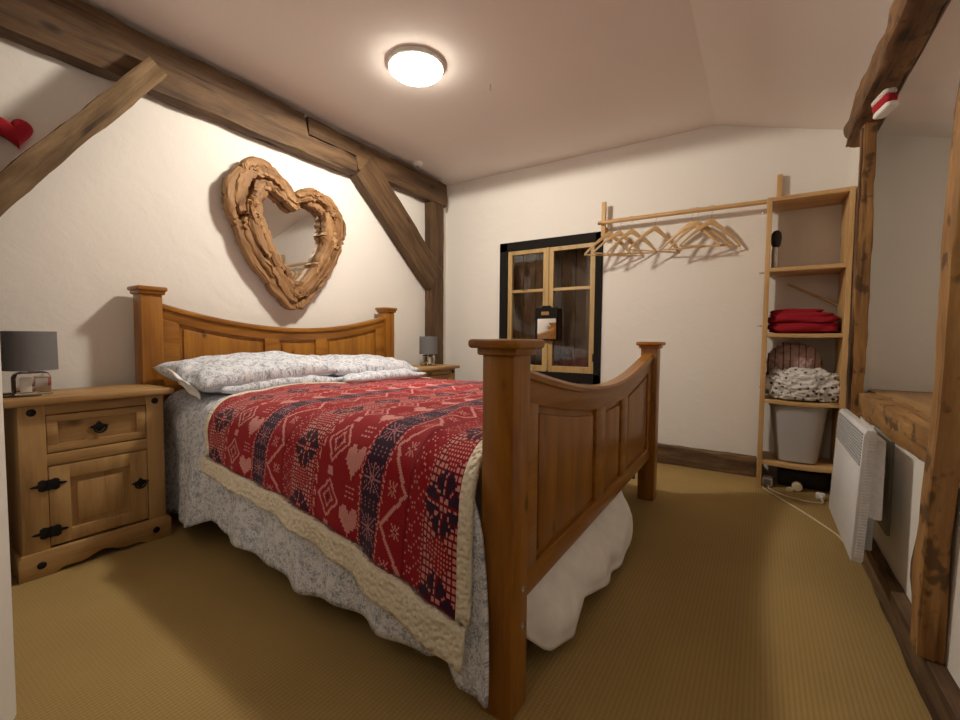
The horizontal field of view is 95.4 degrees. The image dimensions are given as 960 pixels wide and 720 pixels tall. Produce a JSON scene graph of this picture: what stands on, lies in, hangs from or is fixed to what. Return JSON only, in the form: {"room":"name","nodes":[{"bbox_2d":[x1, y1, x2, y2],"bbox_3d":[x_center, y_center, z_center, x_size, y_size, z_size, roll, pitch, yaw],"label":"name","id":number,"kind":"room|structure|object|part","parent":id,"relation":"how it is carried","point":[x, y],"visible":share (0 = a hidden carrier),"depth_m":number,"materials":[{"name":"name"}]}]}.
{"room":"bedroom","nodes":[
{"label":"bedroom","id":0,"kind":"room"},
{"bbox_2d":[0,349,16,719],"bbox_3d":[-1.453,-0.421,1.188,1.340,2.700,0.194,3,4,44],"label":"doorway","id":1,"kind":"structure","parent":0,"point":[8,711],"depth_m":1.11,"materials":[{"name":"white paint"}]},
{"bbox_2d":[0,36,446,392],"bbox_3d":[-1.845,-0.537,2.650,0.200,2.820,5.700,2,3,33],"label":"wall","id":2,"kind":"structure","parent":0,"point":[138,202],"depth_m":2.39,"materials":[{"name":"white paint"}]},
{"bbox_2d":[0,117,32,148],"bbox_3d":[-2.105,-1.025,1.963,0.056,0.137,0.142,2,3,33],"label":"heart","id":3,"kind":"object","parent":2,"relation":"attached to","point":[18,131],"visible":1,"depth_m":1.96,"materials":[{"name":"red fabric"}]},
{"bbox_2d":[0,0,356,175],"bbox_3d":[-1.872,-1.590,2.258,0.117,0.300,3.090,2,3,33],"label":"beam","id":4,"kind":"structure","parent":2,"relation":"attached to","point":[76,33],"depth_m":2.39,"materials":[{"name":"brown wood"}]},
{"bbox_2d":[0,56,166,216],"bbox_3d":[-1.936,-0.994,2.020,0.088,1.142,0.859,2,3,33],"label":"brace","id":5,"kind":"object","parent":4,"relation":"attached to","point":[22,174],"visible":1,"depth_m":2.03,"materials":[{"name":"brown wood"}]},
{"bbox_2d":[221,156,345,309],"bbox_3d":[-1.337,-0.847,3.104,0.134,0.982,0.940,2,3,33],"label":"mirror","id":6,"kind":"object","parent":2,"relation":"attached to","point":[292,241],"visible":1,"depth_m":3.05,"materials":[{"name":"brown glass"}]},
{"bbox_3d":[-1.372,-0.839,3.132,0.045,0.927,0.865,2,3,33],"label":"backing frame","id":7,"kind":"part","parent":6,"relation":"part of","materials":[{"name":"brown wood"}]},
{"bbox_2d":[262,193,320,280],"bbox_3d":[-1.361,-0.851,3.147,0.001,0.627,0.507,2,3,33],"label":"mirror glass","id":8,"kind":"object","parent":6,"relation":"attached to","point":[295,235],"depth_m":3.17,"materials":[{"name":"clear mirror"}]},
{"bbox_2d":[305,116,446,207],"bbox_3d":[-0.831,-1.684,3.881,0.107,0.249,1.650,2,3,33],"label":"beam","id":9,"kind":"structure","parent":2,"relation":"attached to","point":[403,177],"depth_m":3.87,"materials":[{"name":"brown wood"}]},
{"bbox_2d":[350,157,441,288],"bbox_3d":[-0.732,-1.217,4.050,0.103,1.033,1.130,2,3,32],"label":"brace","id":10,"kind":"object","parent":2,"relation":"attached to","point":[370,181],"visible":0.99,"depth_m":3.95,"materials":[{"name":"brown wood"}]},
{"bbox_2d":[11,463,931,719],"bbox_3d":[-0.105,0.968,1.657,4.300,0.100,5.800,2,3,33],"label":"floor","id":11,"kind":"structure","parent":0,"point":[726,600],"depth_m":1.45,"materials":[{"name":"carpet"}]},
{"bbox_2d":[3,384,173,583],"bbox_3d":[-1.837,0.513,2.048,0.374,0.742,0.586,2,3,33],"label":"nightstand","id":12,"kind":"object","parent":11,"relation":"on","point":[81,462],"visible":0.99,"depth_m":1.92,"materials":[{"name":"brown wood"}]},
{"bbox_2d":[0,331,58,397],"bbox_3d":[-1.929,0.014,1.866,0.172,0.272,0.201,0,3,-17],"label":"table lamp","id":13,"kind":"object","parent":12,"relation":"on","point":[29,353],"visible":0.97,"depth_m":1.83,"materials":[{"name":"grey fabric"}]},
{"bbox_3d":[-1.930,0.147,1.809,0.150,0.009,0.094,1,3,6],"label":"cord","id":14,"kind":"part","parent":13,"relation":"part of","materials":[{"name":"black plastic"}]},
{"bbox_3d":[-1.933,-0.040,1.877,0.172,0.166,0.172,2,3,33],"label":"lamp shade","id":15,"kind":"part","parent":13,"relation":"part of","materials":[{"name":"grey fabric"}]},
{"bbox_3d":[-1.715,0.198,1.962,0.026,0.045,0.356,2,3,33],"label":"rail","id":16,"kind":"part","parent":12,"relation":"part of","materials":[{"name":"brown wood"}]},
{"bbox_3d":[-1.715,0.303,1.967,0.028,0.157,0.348,2,3,33],"label":"drawer","id":17,"kind":"part","parent":12,"relation":"part of","materials":[{"name":"brown wood"}]},
{"bbox_3d":[-1.716,0.411,1.972,0.028,0.051,0.356,2,3,33],"label":"rail","id":18,"kind":"part","parent":12,"relation":"part of","materials":[{"name":"brown wood"}]},
{"bbox_3d":[-1.717,0.608,1.982,0.029,0.336,0.348,2,3,33],"label":"door","id":19,"kind":"part","parent":12,"relation":"part of","materials":[{"name":"brown wood"}]},
{"bbox_3d":[-1.705,0.301,1.960,0.024,0.053,0.073,2,3,33],"label":"handle","id":20,"kind":"part","parent":12,"relation":"part of","materials":[{"name":"black metal"}]},
{"bbox_3d":[-1.720,0.611,1.983,0.020,0.231,0.224,2,3,33],"label":"door panel","id":21,"kind":"part","parent":12,"relation":"part of","materials":[{"name":"brown wood"}]},
{"bbox_3d":[-1.625,0.590,2.093,0.012,0.053,0.073,2,3,33],"label":"handle","id":22,"kind":"part","parent":12,"relation":"part of","materials":[{"name":"black metal"}]},
{"bbox_2d":[127,285,665,719],"bbox_3d":[-0.364,0.240,2.546,2.377,1.262,2.017,2,3,33],"label":"bed","id":23,"kind":"object","parent":11,"relation":"on","point":[556,453],"visible":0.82,"depth_m":1.50,"materials":[{"name":"brown wood"}]},
{"bbox_3d":[-1.796,0.253,2.386,0.100,1.228,0.100,2,3,33],"label":"post","id":24,"kind":"part","parent":23,"relation":"part of","materials":[{"name":"brown wood"}]},
{"bbox_3d":[-1.583,0.044,2.706,0.034,0.526,0.513,2,3,33],"label":"panel","id":25,"kind":"part","parent":23,"relation":"part of","materials":[{"name":"brown wood"}]},
{"bbox_3d":[-1.315,0.075,3.126,0.046,0.818,1.702,2,3,33],"label":"panel frame","id":26,"kind":"part","parent":23,"relation":"part of","materials":[{"name":"brown wood"}]},
{"bbox_3d":[-1.312,-0.275,3.108,0.070,0.147,1.702,2,3,33],"label":"cap rail","id":27,"kind":"part","parent":23,"relation":"part of","materials":[{"name":"brown wood"}]},
{"bbox_3d":[-1.312,0.070,3.131,0.034,0.437,0.298,2,3,33],"label":"panel","id":28,"kind":"part","parent":23,"relation":"part of","materials":[{"name":"brown wood"}]},
{"bbox_3d":[-1.044,0.006,3.544,0.034,0.529,0.508,2,3,33],"label":"panel","id":29,"kind":"part","parent":23,"relation":"part of","materials":[{"name":"brown wood"}]},
{"bbox_3d":[-0.832,0.187,3.886,0.100,1.228,0.100,2,3,33],"label":"post","id":30,"kind":"part","parent":23,"relation":"part of","materials":[{"name":"brown wood"}]},
{"bbox_2d":[475,469,481,525],"bbox_3d":[-0.395,0.344,2.547,2.090,0.255,1.690,2,3,33],"label":"mattress","id":31,"kind":"object","parent":23,"relation":"on","point":[478,496],"visible":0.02,"depth_m":1.29,"materials":[{"name":"fabric"}]},
{"bbox_2d":[163,389,634,708],"bbox_3d":[-0.364,0.484,2.504,2.191,0.660,2.013,2,3,33],"label":"sheet","id":32,"kind":"object","parent":31,"relation":"on","point":[197,498],"visible":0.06,"depth_m":1.65,"materials":[{"name":"fabric"}]},
{"bbox_2d":[178,375,343,393],"bbox_3d":[-1.261,0.123,2.601,0.455,0.116,0.789,2,3,33],"label":"pillow","id":33,"kind":"object","parent":32,"relation":"on","point":[260,385],"visible":0.31,"depth_m":2.41,"materials":[{"name":"fabric"}]},
{"bbox_2d":[153,351,337,399],"bbox_3d":[-1.325,0.066,2.553,0.463,0.228,0.858,2,3,30],"label":"pillow","id":34,"kind":"object","parent":33,"relation":"on","point":[202,373],"visible":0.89,"depth_m":2.33,"materials":[{"name":"fabric"}]},
{"bbox_2d":[200,377,482,673],"bbox_3d":[-0.190,0.433,2.365,1.631,0.584,2.041,2,3,33],"label":"knitted throw","id":35,"kind":"object","parent":32,"relation":"on","point":[392,467],"visible":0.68,"depth_m":1.40,"materials":[{"name":"fabric"}]},
{"bbox_2d":[328,368,426,383],"bbox_3d":[-0.805,0.104,3.199,0.463,0.120,0.773,2,3,33],"label":"pillow","id":36,"kind":"object","parent":32,"relation":"on","point":[404,373],"visible":0.44,"depth_m":3.03,"materials":[{"name":"fabric"}]},
{"bbox_2d":[307,354,418,375],"bbox_3d":[-0.884,0.040,3.241,0.457,0.166,0.801,2,3,35],"label":"pillow","id":37,"kind":"object","parent":36,"relation":"on","point":[345,364],"visible":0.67,"depth_m":3.07,"materials":[{"name":"fabric"}]},
{"bbox_3d":[0.067,0.461,1.169,0.094,0.965,0.094,2,3,33],"label":"post","id":38,"kind":"part","parent":23,"relation":"part of","materials":[{"name":"brown wood"}]},
{"bbox_3d":[0.302,0.355,1.543,0.034,0.477,0.573,2,3,32],"label":"panel","id":39,"kind":"part","parent":23,"relation":"part of","materials":[{"name":"brown wood"}]},
{"bbox_2d":[526,490,632,650],"bbox_3d":[0.430,0.739,1.728,0.172,0.300,1.068,2,3,33],"label":"sheet","id":40,"kind":"object","parent":23,"relation":"on","point":[554,605],"visible":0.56,"depth_m":1.54,"materials":[{"name":"white fabric"}]},
{"bbox_3d":[0.562,0.322,1.955,0.046,0.649,1.780,2,3,32],"label":"panel frame","id":41,"kind":"part","parent":23,"relation":"part of","materials":[{"name":"brown wood"}]},
{"bbox_3d":[0.564,0.058,1.942,0.070,0.149,1.781,2,3,32],"label":"cap rail","id":42,"kind":"part","parent":23,"relation":"part of","materials":[{"name":"brown wood"}]},
{"bbox_3d":[0.592,0.380,2.007,0.036,0.386,0.283,2,3,33],"label":"panel","id":43,"kind":"part","parent":23,"relation":"part of","materials":[{"name":"brown wood"}]},
{"bbox_3d":[0.856,0.317,2.423,0.034,0.476,0.503,2,3,32],"label":"panel","id":44,"kind":"part","parent":23,"relation":"part of","materials":[{"name":"brown wood"}]},
{"bbox_3d":[1.061,0.397,2.748,0.097,0.954,0.097,2,3,33],"label":"post","id":45,"kind":"part","parent":23,"relation":"part of","materials":[{"name":"brown wood"}]},
{"bbox_2d":[425,201,443,363],"bbox_3d":[-0.472,-0.408,4.521,0.096,2.360,0.212,2,3,33],"label":"timber post","id":46,"kind":"object","parent":11,"relation":"on","point":[434,212],"visible":0.53,"depth_m":4.45,"materials":[{"name":"brown wood"}]},
{"bbox_2d":[411,364,459,379],"bbox_3d":[-0.509,0.424,4.076,0.374,0.742,0.586,2,3,33],"label":"nightstand","id":47,"kind":"object","parent":11,"relation":"on","point":[438,371],"visible":0.08,"depth_m":4.00,"materials":[{"name":"brown wood"}]},
{"bbox_2d":[419,336,437,365],"bbox_3d":[-0.486,-0.087,4.146,0.172,0.272,0.201,0,3,-17],"label":"table lamp","id":48,"kind":"object","parent":47,"relation":"on","point":[428,345],"visible":1,"depth_m":4.10,"materials":[{"name":"grey fabric"}]},
{"bbox_3d":[-0.490,-0.141,4.158,0.172,0.166,0.172,2,3,33],"label":"lamp shade","id":49,"kind":"part","parent":48,"relation":"part of","materials":[{"name":"grey fabric"}]},
{"bbox_3d":[-0.388,0.109,3.990,0.026,0.045,0.356,2,3,33],"label":"rail","id":50,"kind":"part","parent":47,"relation":"part of","materials":[{"name":"brown wood"}]},
{"bbox_3d":[-0.388,0.214,3.994,0.028,0.157,0.348,2,3,33],"label":"drawer","id":51,"kind":"part","parent":47,"relation":"part of","materials":[{"name":"brown wood"}]},
{"bbox_2d":[761,475,772,485],"bbox_3d":[1.990,0.837,3.030,0.065,0.062,0.077,2,3,33],"label":"socket","id":52,"kind":"object","parent":11,"relation":"on","point":[767,480],"visible":0.98,"depth_m":3.00,"materials":[{"name":"white plastic"}]},
{"bbox_2d":[786,487,792,491],"bbox_3d":[2.059,0.860,2.899,0.051,0.030,0.033,-1,3,-31],"label":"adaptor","id":53,"kind":"object","parent":11,"relation":"on","point":[788,489],"visible":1,"depth_m":2.89,"materials":[{"name":"white plastic"}]},
{"bbox_2d":[768,485,823,503],"bbox_3d":[2.015,0.866,2.822,0.111,0.025,0.341,-1,3,-31],"label":"lead","id":54,"kind":"object","parent":11,"relation":"on","point":[768,485],"visible":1,"depth_m":2.75,"materials":[{"name":"white plastic"}]},
{"bbox_2d":[792,481,802,490],"bbox_3d":[2.119,0.843,2.922,0.060,0.060,0.060,2,3,33],"label":"cable reel","id":55,"kind":"object","parent":11,"relation":"on","point":[796,485],"visible":0.99,"depth_m":2.90,"materials":[{"name":"white plastic"}]},
{"bbox_2d":[762,484,842,541],"bbox_3d":[1.851,0.770,2.486,0.106,0.246,1.053,1,3,14],"label":"lead","id":56,"kind":"object","parent":11,"relation":"on","point":[832,531],"visible":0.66,"depth_m":2.52,"materials":[{"name":"white plastic"}]},
{"bbox_2d":[777,467,828,491],"bbox_3d":[2.227,0.815,3.024,0.280,0.110,0.130,2,3,33],"label":"storage box","id":57,"kind":"object","parent":11,"relation":"on","point":[819,481],"visible":0.74,"depth_m":2.97,"materials":[{"name":"black plastic"}]},
{"bbox_2d":[756,186,855,487],"bbox_3d":[2.157,-0.101,2.960,0.481,1.945,0.315,2,3,33],"label":"shelf unit","id":58,"kind":"object","parent":11,"relation":"on","point":[846,196],"visible":0.84,"depth_m":2.86,"materials":[{"name":"brown wood"}]},
{"bbox_3d":[1.979,-0.107,3.044,0.030,1.945,0.265,2,3,33],"label":"panel","id":59,"kind":"part","parent":58,"relation":"part of","materials":[{"name":"brown wood"}]},
{"bbox_2d":[771,230,781,267],"bbox_3d":[2.005,-0.745,2.961,0.064,0.261,0.064,2,3,33],"label":"hairbrush","id":60,"kind":"object","parent":58,"relation":"on","point":[776,237],"visible":0.85,"depth_m":2.94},
{"bbox_2d":[776,174,782,196],"bbox_3d":[2.125,-1.198,3.102,0.032,0.229,0.030,2,3,33],"label":"batten","id":61,"kind":"object","parent":58,"relation":"on","point":[780,176],"visible":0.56,"depth_m":3.09,"materials":[{"name":"brown wood"}]},
{"bbox_2d":[766,342,823,375],"bbox_3d":[2.170,0.045,3.027,0.328,0.343,0.178,2,3,33],"label":"striped cushion","id":62,"kind":"object","parent":58,"relation":"on","point":[787,355],"visible":0.45,"depth_m":2.97,"materials":[{"name":"fabric"}]},
{"bbox_3d":[2.164,0.696,2.992,0.393,0.036,0.313,2,3,33],"label":"shelf","id":63,"kind":"part","parent":58,"relation":"part of","materials":[{"name":"brown wood"}]},
{"bbox_2d":[769,403,829,463],"bbox_3d":[2.160,0.489,2.981,0.332,0.380,0.270,2,3,33],"label":"waste bin","id":64,"kind":"object","parent":58,"relation":"on","point":[798,431],"visible":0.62,"depth_m":2.88,"materials":[{"name":"grey plastic"}]},
{"bbox_2d":[759,367,839,401],"bbox_3d":[2.140,0.153,2.917,0.469,0.214,0.219,2,3,33],"label":"pile","id":65,"kind":"object","parent":58,"relation":"on","point":[793,383],"visible":0.95,"depth_m":2.84,"materials":[{"name":"fabric"}]},
{"bbox_3d":[2.168,0.280,2.971,0.393,0.036,0.313,2,3,33],"label":"shelf","id":66,"kind":"part","parent":58,"relation":"part of","materials":[{"name":"brown wood"}]},
{"bbox_2d":[768,309,839,333],"bbox_3d":[2.167,-0.261,2.950,0.402,0.168,0.290,2,3,33],"label":"folded blanket","id":67,"kind":"object","parent":58,"relation":"on","point":[789,321],"visible":0.98,"depth_m":2.85,"materials":[{"name":"red fabric"}]},
{"bbox_3d":[2.171,-0.164,2.949,0.393,0.029,0.313,2,3,33],"label":"shelf","id":68,"kind":"part","parent":58,"relation":"part of","materials":[{"name":"brown wood"}]},
{"bbox_3d":[2.175,-0.597,2.928,0.393,0.026,0.313,2,3,33],"label":"shelf","id":69,"kind":"part","parent":58,"relation":"part of","materials":[{"name":"brown wood"}]},
{"bbox_3d":[2.348,-0.093,2.838,0.028,1.945,0.315,2,3,33],"label":"panel","id":70,"kind":"part","parent":58,"relation":"part of","materials":[{"name":"brown wood"}]},
{"bbox_2d":[815,492,825,500],"bbox_3d":[2.147,0.861,2.753,0.050,0.045,0.055,2,3,33],"label":"plug","id":71,"kind":"object","parent":11,"relation":"on","point":[819,495],"visible":0.99,"depth_m":2.75,"materials":[{"name":"white plastic"}]},
{"bbox_2d":[845,121,877,417],"bbox_3d":[1.998,-0.158,2.308,0.075,2.120,0.082,2,3,33],"label":"timber post","id":72,"kind":"object","parent":11,"relation":"on","point":[864,219],"visible":0.63,"depth_m":2.27,"materials":[{"name":"brown wood"}]},
{"bbox_2d":[80,0,959,185],"bbox_3d":[-0.133,-1.490,1.507,4.250,0.975,5.700,2,3,33],"label":"ceiling","id":73,"kind":"structure","parent":0,"point":[567,79],"depth_m":2.50,"materials":[{"name":"paint"}]},
{"bbox_2d":[388,46,443,86],"bbox_3d":[-0.382,-1.736,2.614,0.332,0.068,0.332,2,3,33],"label":"ceiling light","id":74,"kind":"object","parent":73,"relation":"attached to","point":[419,66],"visible":1,"depth_m":2.54,"materials":[{"name":"white plastic"}]},
{"bbox_2d":[412,161,422,167],"bbox_3d":[-0.584,-1.826,4.090,0.100,0.037,0.100,2,3,33],"label":"smoke detector","id":75,"kind":"object","parent":73,"relation":"attached to","point":[417,164],"visible":1,"depth_m":4.06,"materials":[{"name":"white plastic"}]},
{"bbox_2d":[843,0,946,147],"bbox_3d":[1.330,-1.238,1.208,0.149,0.163,3.160,2,3,33],"label":"beam","id":76,"kind":"structure","parent":73,"relation":"attached to","point":[910,24],"depth_m":1.73,"materials":[{"name":"brown wood"}]},
{"bbox_2d":[871,87,898,119],"bbox_3d":[1.808,-1.145,1.952,0.056,0.099,0.120,1,3,14],"label":"ornament","id":77,"kind":"object","parent":76,"relation":"hanging from","point":[886,101],"visible":1,"depth_m":1.93,"materials":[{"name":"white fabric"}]},
{"bbox_2d":[446,125,850,477],"bbox_3d":[1.131,-0.552,3.954,3.600,2.770,0.250,2,3,33],"label":"wall","id":78,"kind":"structure","parent":0,"point":[705,303],"depth_m":3.48,"materials":[{"name":"white paint"}]},
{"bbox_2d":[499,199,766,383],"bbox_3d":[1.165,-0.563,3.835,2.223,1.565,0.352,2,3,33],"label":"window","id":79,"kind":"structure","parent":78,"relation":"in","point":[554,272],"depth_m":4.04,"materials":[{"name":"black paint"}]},
{"bbox_3d":[0.463,-0.304,4.257,0.341,0.705,0.003,2,3,33],"label":"pane","id":80,"kind":"part","parent":79,"relation":"part of","materials":[{"name":"clear glass"}]},
{"bbox_3d":[0.467,-0.853,4.230,0.341,0.345,0.003,2,3,33],"label":"pane","id":81,"kind":"part","parent":79,"relation":"part of","materials":[{"name":"clear glass"}]},
{"bbox_2d":[535,306,557,340],"bbox_3d":[0.621,-0.345,4.089,0.220,0.325,0.034,2,3,33],"label":"mirror","id":82,"kind":"object","parent":79,"relation":"attached to","point":[546,319],"visible":0.91,"depth_m":4.08,"materials":[{"name":"black paint"}]},
{"bbox_2d":[537,319,555,338],"bbox_3d":[0.623,-0.292,4.093,0.195,0.192,0.006,2,3,33],"label":"mirror glass","id":83,"kind":"object","parent":82,"relation":"attached to","point":[546,328],"depth_m":4.09,"materials":[{"name":"multicoloured"}]},
{"bbox_3d":[0.623,-0.293,4.095,0.220,0.220,0.028,2,3,33],"label":"frame","id":84,"kind":"part","parent":82,"relation":"part of","materials":[{"name":"black paint"}]},
{"bbox_3d":[0.838,-0.289,4.016,0.359,0.705,0.003,2,3,33],"label":"pane","id":85,"kind":"part","parent":79,"relation":"part of","materials":[{"name":"clear glass"}]},
{"bbox_3d":[0.843,-0.838,3.989,0.359,0.345,0.003,2,3,33],"label":"pane","id":86,"kind":"part","parent":79,"relation":"part of","materials":[{"name":"clear glass"}]},
{"bbox_2d":[584,219,631,256],"bbox_3d":[1.085,-1.027,3.677,0.420,0.310,0.016,0,3,-5],"label":"hanger","id":87,"kind":"object","parent":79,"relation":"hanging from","point":[608,234],"visible":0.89,"depth_m":3.67,"materials":[{"name":"brown wood"}]},
{"bbox_2d":[592,224,642,256],"bbox_3d":[1.146,-1.018,3.628,0.420,0.320,0.016,0,3,0],"label":"hanger","id":88,"kind":"object","parent":79,"relation":"hanging from","point":[619,232],"visible":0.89,"depth_m":3.62,"materials":[{"name":"wood"}]},
{"bbox_2d":[606,216,657,254],"bbox_3d":[1.246,-1.018,3.580,0.420,0.317,0.016,0,3,0],"label":"hanger","id":89,"kind":"object","parent":79,"relation":"hanging from","point":[631,231],"visible":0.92,"depth_m":3.58,"materials":[{"name":"wood"}]},
{"bbox_2d":[628,213,679,253],"bbox_3d":[1.387,-1.010,3.477,0.420,0.317,0.016,0,3,-3],"label":"hanger","id":90,"kind":"object","parent":79,"relation":"hanging from","point":[655,228],"visible":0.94,"depth_m":3.47,"materials":[{"name":"wood"}]},
{"bbox_3d":[1.539,-1.176,3.436,1.203,0.295,0.132,2,3,33],"label":"clothes rail","id":91,"kind":"part","parent":79,"relation":"part of","materials":[{"name":"brown wood"}]},
{"bbox_3d":[1.513,-1.139,3.397,1.203,0.045,0.034,2,3,33],"label":"rail","id":92,"kind":"part","parent":79,"relation":"part of","materials":[{"name":"brown wood"}]},
{"bbox_2d":[661,208,720,250],"bbox_3d":[1.607,-1.003,3.342,0.420,0.317,0.016,3,3,36],"label":"hanger","id":93,"kind":"object","parent":79,"relation":"hanging from","point":[691,222],"visible":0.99,"depth_m":3.33,"materials":[{"name":"wood"}]},
{"bbox_2d":[668,207,728,250],"bbox_3d":[1.659,-0.998,3.314,0.420,0.320,0.016,1,3,17],"label":"hanger","id":94,"kind":"object","parent":79,"relation":"hanging from","point":[698,222],"visible":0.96,"depth_m":3.31,"materials":[{"name":"wood"}]},
{"bbox_2d":[679,205,740,246],"bbox_3d":[1.719,-0.998,3.266,0.420,0.317,0.016,1,3,13],"label":"hanger","id":95,"kind":"object","parent":79,"relation":"hanging from","point":[711,221],"visible":1,"depth_m":3.26,"materials":[{"name":"wood"}]},
{"bbox_2d":[657,443,755,476],"bbox_3d":[0.861,0.743,3.985,2.800,0.160,0.098,2,3,33],"label":"baseboard","id":96,"kind":"structure","parent":78,"relation":"attached to","point":[727,462],"depth_m":3.37,"materials":[{"name":"brown wood"}]},
{"bbox_2d":[845,134,959,687],"bbox_3d":[1.338,-0.308,0.583,0.698,2.620,5.650,2,3,33],"label":"wall","id":97,"kind":"structure","parent":0,"point":[911,174],"depth_m":2.30,"materials":[{"name":"white paint"}]},
{"bbox_2d":[829,409,894,562],"bbox_3d":[1.575,0.483,1.791,0.154,0.485,0.602,2,3,33],"label":"heater","id":98,"kind":"object","parent":97,"relation":"attached to","point":[863,463],"visible":0.99,"depth_m":1.64,"materials":[{"name":"white metal"}]},
{"bbox_3d":[1.519,0.547,1.831,0.020,0.328,0.588,2,3,33],"label":"panel","id":99,"kind":"part","parent":98,"relation":"part of","materials":[{"name":"white metal"}]},
{"bbox_2d":[836,412,863,464],"bbox_3d":[1.530,0.312,1.814,0.014,0.116,0.576,2,3,33],"label":"grille","id":100,"kind":"object","parent":98,"relation":"attached to","point":[850,430],"depth_m":1.75,"materials":[{"name":"white metal"}]},
{"bbox_2d":[854,437,876,558],"bbox_3d":[1.379,0.494,1.563,0.044,0.442,0.005,2,3,33],"label":"vent","id":101,"kind":"object","parent":98,"relation":"attached to","point":[868,448],"depth_m":1.57,"materials":[{"name":"white metal"}]},
{"bbox_3d":[1.692,0.496,1.843,0.012,0.385,0.310,2,3,33],"label":"wall plate","id":102,"kind":"part","parent":98,"relation":"part of","materials":[{"name":"grey metal"}]},
{"bbox_2d":[858,393,930,460],"bbox_3d":[1.672,0.252,1.726,0.105,0.130,1.290,2,3,33],"label":"beam","id":103,"kind":"structure","parent":97,"relation":"attached to","point":[907,427],"depth_m":1.66,"materials":[{"name":"brown wood"}]},
{"bbox_2d":[868,389,932,414],"bbox_3d":[1.905,0.216,1.641,0.430,0.038,1.592,2,3,33],"label":"sill","id":104,"kind":"structure","parent":97,"relation":"attached to","point":[921,401],"depth_m":2.07,"materials":[{"name":"brown wood"}]},
{"bbox_2d":[862,538,959,719],"bbox_3d":[1.327,0.886,1.316,0.070,0.145,3.380,2,3,33],"label":"baseboard","id":105,"kind":"structure","parent":97,"relation":"attached to","point":[940,693],"depth_m":1.36,"materials":[{"name":"brown wood"}]},
{"bbox_2d":[910,81,959,663],"bbox_3d":[1.220,-0.169,1.115,0.074,1.999,0.274,2,3,31],"label":"timber post","id":106,"kind":"object","parent":97,"relation":"attached to","point":[931,555],"visible":1,"depth_m":1.15,"materials":[{"name":"brown wood"}]}
]}

